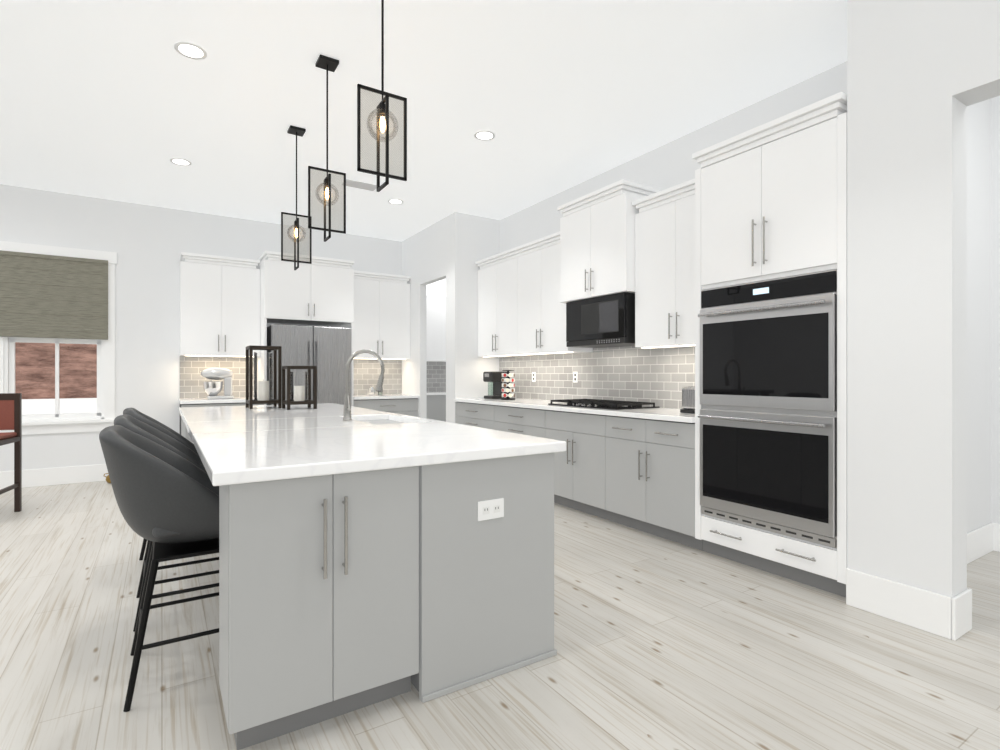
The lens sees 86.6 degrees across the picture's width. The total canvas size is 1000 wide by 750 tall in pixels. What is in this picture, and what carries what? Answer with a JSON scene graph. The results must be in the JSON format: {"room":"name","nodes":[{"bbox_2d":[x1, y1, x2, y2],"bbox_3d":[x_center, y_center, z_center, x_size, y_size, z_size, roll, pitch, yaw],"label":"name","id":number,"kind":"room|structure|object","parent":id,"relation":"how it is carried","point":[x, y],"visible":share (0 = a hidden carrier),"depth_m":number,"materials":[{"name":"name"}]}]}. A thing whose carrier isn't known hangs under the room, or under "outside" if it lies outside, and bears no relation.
{"room":"kitchen","nodes":[
{"label":"kitchen","id":0,"kind":"room"},
{"bbox_2d":[0,184,401,470],"bbox_3d":[-4.935,-0.400,5.820,8.330,3.200,0.120,0,0,-33],"label":"wall","id":1,"kind":"structure","parent":0,"point":[148,244],"depth_m":6.22,"materials":[{"name":"grey paint"}]},
{"bbox_2d":[0,464,108,489],"bbox_3d":[-6.146,1.105,4.967,5.370,0.190,0.014,0,0,-33],"label":"baseboard","id":2,"kind":"structure","parent":1,"relation":"attached to","point":[85,473],"depth_m":5.79,"materials":[{"name":"white paint"}]},
{"bbox_2d":[0,241,116,434],"bbox_3d":[-4.863,-0.383,5.818,1.100,2.035,0.160,0,0,-33],"label":"window","id":3,"kind":"structure","parent":1,"relation":"in","point":[103,417],"depth_m":5.87,"materials":[{"name":"white paint"}]},
{"bbox_2d":[0,250,107,339],"bbox_3d":[-4.827,-0.848,5.763,0.920,0.895,0.048,0,0,-33],"label":"window shade","id":4,"kind":"object","parent":3,"relation":"attached to","point":[48,296],"visible":1,"depth_m":5.75,"materials":[{"name":"grey fabric"}]},
{"bbox_2d":[180,251,410,359],"bbox_3d":[-2.494,-0.852,6.900,2.845,1.256,0.678,0,0,-33],"label":"upper cabinet","id":5,"kind":"object","parent":1,"relation":"attached to","point":[227,304],"visible":0.96,"depth_m":6.54,"materials":[{"name":"white paint"}]},
{"bbox_2d":[179,394,418,404],"bbox_3d":[-2.505,0.304,6.907,2.858,0.038,0.653,0,0,-33],"label":"countertop","id":6,"kind":"structure","parent":0,"point":[240,399],"depth_m":6.72,"materials":[{"name":"white stone"}]},
{"bbox_2d":[0,0,846,241],"bbox_3d":[-1.980,-2.040,2.829,10.500,0.080,12.500,0,0,-33],"label":"ceiling","id":7,"kind":"structure","parent":0,"point":[121,100],"depth_m":3.74,"materials":[{"name":"white paint"}]},
{"bbox_2d":[170,158,191,165],"bbox_3d":[-2.990,-1.997,4.972,0.175,0.006,0.175,0,0,33],"label":"recessed light","id":8,"kind":"object","parent":7,"relation":"in","point":[178,161],"depth_m":4.96,"materials":[{"name":"white paint"}]},
{"bbox_2d":[174,42,206,59],"bbox_3d":[-1.904,-1.997,3.269,0.175,0.006,0.175,0,0,33],"label":"recessed light","id":9,"kind":"object","parent":7,"relation":"in","point":[189,49],"depth_m":3.26,"materials":[{"name":"white paint"}]},
{"bbox_2d":[281,125,311,269],"bbox_3d":[-1.659,-1.432,4.326,0.235,1.134,0.144,0,0,-33],"label":"pendant light","id":10,"kind":"object","parent":7,"relation":"hanging from","point":[296,131],"visible":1,"depth_m":4.32,"materials":[{"name":"black metal"}]},
{"bbox_2d":[308,54,345,241],"bbox_3d":[-1.103,-1.432,3.388,0.235,1.134,0.144,0,0,-33],"label":"pendant light","id":11,"kind":"object","parent":7,"relation":"hanging from","point":[326,63],"visible":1,"depth_m":3.38,"materials":[{"name":"black metal"}]},
{"bbox_2d":[342,179,376,190],"bbox_3d":[-1.471,-1.993,5.584,0.340,0.012,0.180,0,0,-33],"label":"ceiling vent","id":12,"kind":"object","parent":7,"relation":"in","point":[361,185],"visible":0.79,"depth_m":5.56,"materials":[{"name":"white metal"}]},
{"bbox_2d":[357,0,406,191],"bbox_3d":[-0.543,-1.432,2.453,0.235,1.134,0.144,0,0,-33],"label":"pendant light","id":13,"kind":"object","parent":7,"relation":"hanging from","point":[382,124],"visible":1,"depth_m":2.45,"materials":[{"name":"black metal"}]},
{"bbox_2d":[388,199,402,203],"bbox_3d":[-1.202,-1.997,6.111,0.175,0.006,0.175,0,0,-41],"label":"recessed light","id":14,"kind":"object","parent":7,"relation":"in","point":[392,201],"depth_m":6.10,"materials":[{"name":"white paint"}]},
{"bbox_2d":[474,130,494,140],"bbox_3d":[-0.127,-1.997,4.425,0.175,0.006,0.175,0,0,-41],"label":"recessed light","id":15,"kind":"object","parent":7,"relation":"in","point":[484,135],"depth_m":4.42,"materials":[{"name":"white paint"}]},
{"bbox_2d":[427,279,445,391],"bbox_3d":[-1.196,-0.400,9.257,1.670,3.200,0.100,0,0,-33],"label":"wall","id":16,"kind":"structure","parent":0,"point":[437,288],"depth_m":9.27,"materials":[{"name":"grey paint"}]},
{"bbox_2d":[427,295,445,362],"bbox_3d":[-1.150,-0.775,9.029,1.498,1.090,0.330,0,0,-33],"label":"pantry cabinets","id":17,"kind":"object","parent":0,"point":[436,357],"depth_m":8.89,"materials":[{"name":"white paint"}]},
{"bbox_2d":[402,212,499,422],"bbox_3d":[-0.688,-0.400,7.435,0.770,3.200,1.720,0,0,-33],"label":"wall","id":18,"kind":"structure","parent":0,"point":[452,248],"depth_m":6.70,"materials":[{"name":"grey paint"}]},
{"bbox_2d":[0,481,999,749],"bbox_3d":[-1.980,1.230,2.829,10.500,0.060,12.500,0,0,-33],"label":"floor","id":19,"kind":"structure","parent":0,"point":[660,643],"depth_m":2.20,"materials":[{"name":"beige wood"}]},
{"bbox_2d":[0,393,21,511],"bbox_3d":[-4.347,0.680,4.404,0.440,1.040,0.440,0,0,-23],"label":"dining chair","id":20,"kind":"object","parent":19,"relation":"on","point":[10,411],"visible":1,"depth_m":4.64,"materials":[{"name":"brown wood"}]},
{"bbox_2d":[104,473,110,482],"bbox_3d":[-4.319,1.143,5.904,0.153,0.115,0.116,0,0,-33],"label":"brass pot","id":21,"kind":"object","parent":19,"relation":"on","point":[108,479],"visible":0.25,"depth_m":5.86,"materials":[{"name":"gold metal"}]},
{"bbox_2d":[139,539,147,559],"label":"counter stool","id":22,"kind":"object","parent":19,"relation":"on","point":[144,540],"depth_m":3.43,"materials":[{"name":"black metal"}]},
{"bbox_2d":[99,425,218,711],"bbox_3d":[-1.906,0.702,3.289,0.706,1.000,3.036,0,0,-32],"label":"counter stool","id":23,"kind":"object","parent":19,"relation":"on","point":[167,500],"visible":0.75,"depth_m":1.98,"materials":[{"name":"grey leather"}]},
{"bbox_2d":[123,408,198,454],"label":"counter stool","id":24,"kind":"object","parent":19,"relation":"on","point":[150,421],"depth_m":3.15,"materials":[{"name":"grey leather"}]},
{"bbox_2d":[114,414,218,631],"bbox_3d":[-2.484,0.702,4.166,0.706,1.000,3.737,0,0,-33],"label":"counter stool","id":25,"kind":"object","parent":19,"relation":"on","point":[135,425],"visible":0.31,"depth_m":2.62,"materials":[{"name":"grey leather"}]},
{"bbox_2d":[257,318,266,404],"bbox_3d":[-2.977,0.261,6.618,0.025,1.879,0.633,0,0,-33],"label":"surround panel","id":26,"kind":"object","parent":19,"relation":"on","point":[263,332],"depth_m":6.47,"materials":[{"name":"white paint"}]},
{"bbox_2d":[179,356,418,436],"bbox_3d":[-2.502,0.485,6.904,2.858,1.430,0.661,0,0,-33],"label":"base cabinet","id":27,"kind":"object","parent":19,"relation":"on","point":[366,374],"visible":0.29,"depth_m":6.85,"materials":[{"name":"grey paint"}]},
{"bbox_2d":[200,367,233,398],"bbox_3d":[-3.409,0.097,6.390,0.348,0.375,0.258,0,0,-33],"label":"stand mixer","id":28,"kind":"object","parent":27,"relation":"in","point":[212,389],"visible":1,"depth_m":6.32,"materials":[{"name":"silver ceramic"}]},
{"bbox_2d":[368,386,374,394],"bbox_3d":[-1.814,0.222,7.500,0.090,0.125,0.090,0,0,-33],"label":"jar","id":29,"kind":"object","parent":27,"relation":"in","point":[371,390],"visible":0.98,"depth_m":7.47,"materials":[{"name":"ceramic"}]},
{"bbox_2d":[267,324,350,404],"bbox_3d":[-2.479,0.290,6.813,0.950,1.820,0.800,0,0,-33],"label":"refrigerator","id":30,"kind":"object","parent":19,"relation":"on","point":[326,350],"visible":0.35,"depth_m":6.55,"materials":[{"name":"grey metal"}]},
{"bbox_2d":[338,323,352,405],"bbox_3d":[-2.092,0.261,7.182,0.025,1.879,0.633,0,0,-33],"label":"surround panel","id":31,"kind":"object","parent":19,"relation":"on","point":[350,325],"depth_m":6.91,"materials":[{"name":"white paint"}]},
{"bbox_2d":[185,429,565,749],"bbox_3d":[-1.249,0.763,3.456,1.264,0.875,3.648,0,0,-33],"label":"kitchen island","id":32,"kind":"object","parent":19,"relation":"on","point":[367,557],"depth_m":1.87,"materials":[{"name":"grey paint"}]},
{"bbox_2d":[179,403,565,488],"bbox_3d":[-1.268,0.306,3.470,1.340,0.043,3.685,0,0,-33],"label":"island countertop","id":33,"kind":"structure","parent":32,"relation":"on","point":[262,440],"depth_m":2.31,"materials":[{"name":"white stone"}]},
{"bbox_2d":[246,345,281,408],"bbox_3d":[-2.046,0.019,4.589,0.250,0.530,0.250,0,0,-33],"label":"lantern","id":34,"kind":"object","parent":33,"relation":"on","point":[263,391],"visible":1,"depth_m":4.55,"materials":[{"name":"brown metal"}]},
{"bbox_2d":[282,366,316,409],"bbox_3d":[-1.699,0.104,4.490,0.235,0.360,0.235,0,0,-33],"label":"lantern","id":35,"kind":"object","parent":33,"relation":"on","point":[302,395],"visible":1,"depth_m":4.45,"materials":[{"name":"brown metal"}]},
{"bbox_2d":[339,349,384,420],"bbox_3d":[-0.854,0.061,3.353,0.270,0.446,0.084,0,0,-33],"label":"faucet","id":36,"kind":"object","parent":33,"relation":"on","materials":[{"name":"silver metal"}]},
{"bbox_2d":[355,417,398,424],"bbox_3d":[-0.762,0.433,3.457,0.384,0.234,0.774,0,0,-33],"label":"sink","id":37,"kind":"object","parent":33,"relation":"in","point":[374,420],"depth_m":3.76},
{"bbox_2d":[427,395,445,421],"bbox_3d":[-1.078,0.762,8.915,1.498,0.875,0.600,0,0,-33],"label":"pantry cabinets","id":38,"kind":"object","parent":19,"relation":"on","point":[436,404],"depth_m":8.59,"materials":[{"name":"grey paint"}]},
{"bbox_2d":[427,391,445,394],"bbox_3d":[-1.070,0.304,8.902,1.498,0.038,0.630,0,0,-33],"label":"countertop","id":39,"kind":"structure","parent":38,"relation":"on","point":[429,392],"depth_m":8.64,"materials":[{"name":"white stone"}]},
{"bbox_2d":[453,346,702,550],"bbox_3d":[0.639,0.253,5.203,0.686,1.895,3.466,0,0,-33],"label":"base cabinet","id":40,"kind":"object","parent":19,"relation":"on","point":[633,468],"visible":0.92,"depth_m":4.51,"materials":[{"name":"grey paint"}]},
{"bbox_2d":[483,372,509,398],"bbox_3d":[-0.060,0.121,6.427,0.275,0.325,0.275,0,0,-33],"label":"coffee maker","id":41,"kind":"object","parent":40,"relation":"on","point":[495,378],"visible":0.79,"depth_m":6.33,"materials":[{"name":"black plastic"}]},
{"bbox_2d":[501,370,514,399],"bbox_3d":[0.094,0.113,6.143,0.170,0.342,0.170,0,0,-33],"label":"carousel","id":42,"kind":"object","parent":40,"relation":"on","point":[508,385],"visible":1,"depth_m":6.09,"materials":[{"name":"black metal"}]},
{"bbox_2d":[548,399,659,409],"bbox_3d":[0.921,0.261,4.831,0.515,0.046,0.910,0,0,-33],"label":"gas cooktop","id":43,"kind":"object","parent":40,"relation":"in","point":[605,404],"visible":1,"depth_m":4.62,"materials":[{"name":"black metal"}]},
{"bbox_2d":[680,386,694,412],"bbox_3d":[1.518,0.185,3.946,0.180,0.197,0.295,0,0,-33],"label":"toaster","id":44,"kind":"object","parent":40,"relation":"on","point":[688,399],"visible":0.25,"depth_m":3.96,"materials":[{"name":"silver metal"}]},
{"bbox_2d":[692,92,846,596],"bbox_3d":[1.808,-0.140,3.335,0.723,2.680,0.938,0,0,-33],"label":"tall cabinet","id":45,"kind":"object","parent":19,"relation":"on","point":[770,346],"visible":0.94,"depth_m":3.09,"materials":[{"name":"white paint"}]},
{"bbox_2d":[453,397,702,422],"bbox_3d":[0.643,0.304,5.206,0.678,0.038,3.466,0,0,-33],"label":"countertop","id":46,"kind":"structure","parent":0,"point":[666,413],"depth_m":4.54,"materials":[{"name":"white stone"}]},
{"bbox_2d":[500,61,846,408],"bbox_3d":[1.236,-0.400,5.020,0.120,3.200,4.620,0,0,-33],"label":"wall","id":47,"kind":"structure","parent":0,"point":[668,165],"depth_m":4.52,"materials":[{"name":"grey paint"}]},
{"bbox_2d":[475,178,694,356],"bbox_3d":[0.731,-0.922,5.262,0.468,1.396,3.463,0,0,-33],"label":"upper cabinet","id":48,"kind":"object","parent":47,"relation":"attached to","point":[612,265],"visible":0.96,"depth_m":4.67,"materials":[{"name":"white lacquer"},{"name":"brushed nickel metal"}]},
{"bbox_2d":[566,292,655,347],"bbox_3d":[1.003,-0.483,4.890,0.390,0.427,0.760,0,0,-33],"label":"microwave","id":49,"kind":"object","parent":48,"relation":"attached to","point":[606,320],"depth_m":4.70,"materials":[{"name":"black plastic"}]},
{"bbox_2d":[847,0,999,597],"bbox_3d":[2.962,-0.400,1.157,0.180,3.200,3.968,0,0,-33],"label":"wall","id":50,"kind":"structure","parent":0,"point":[923,82],"depth_m":2.50,"materials":[{"name":"grey paint"}]},
{"bbox_2d":[846,568,963,640],"bbox_3d":[1.935,1.105,2.585,0.014,0.190,0.454,0,0,-33],"label":"baseboard","id":51,"kind":"structure","parent":50,"relation":"attached to","point":[936,614],"depth_m":2.54,"materials":[{"name":"white paint"}]},
{"bbox_2d":[960,588,971,633],"bbox_3d":[2.136,1.105,2.638,0.014,0.190,0.326,0,0,-33],"label":"baseboard","id":52,"kind":"structure","parent":50,"relation":"attached to","point":[967,594],"depth_m":2.47,"materials":[{"name":"white paint"}]},
{"bbox_2d":[967,522,995,563],"bbox_3d":[2.689,1.105,3.198,1.548,0.190,0.016,0,0,-33],"label":"baseboard","id":53,"kind":"structure","parent":50,"relation":"attached to","point":[981,541],"depth_m":3.50,"materials":[{"name":"white paint"}]},
{"bbox_2d":[991,96,999,523],"bbox_3d":[2.514,-0.400,5.099,0.120,3.200,11.100,0,0,-33],"label":"wall","id":54,"kind":"structure","parent":0,"point":[995,309],"depth_m":3.62,"materials":[{"name":"grey paint"}]},
{"bbox_2d":[996,523,999,551],"bbox_3d":[4.402,1.105,2.010,0.016,0.190,3.860,0,0,-33],"label":"baseboard","id":55,"kind":"structure","parent":54,"relation":"attached to","point":[997,525],"depth_m":3.60,"materials":[{"name":"white paint"}]},
{"label":"outside","id":56,"kind":"structure","parent":0,"visible":0},
{"bbox_2d":[15,342,96,414],"bbox_3d":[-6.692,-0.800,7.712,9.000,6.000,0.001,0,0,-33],"label":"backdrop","id":57,"kind":"structure","parent":56,"point":[69,358],"depth_m":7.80,"materials":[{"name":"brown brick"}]}
]}

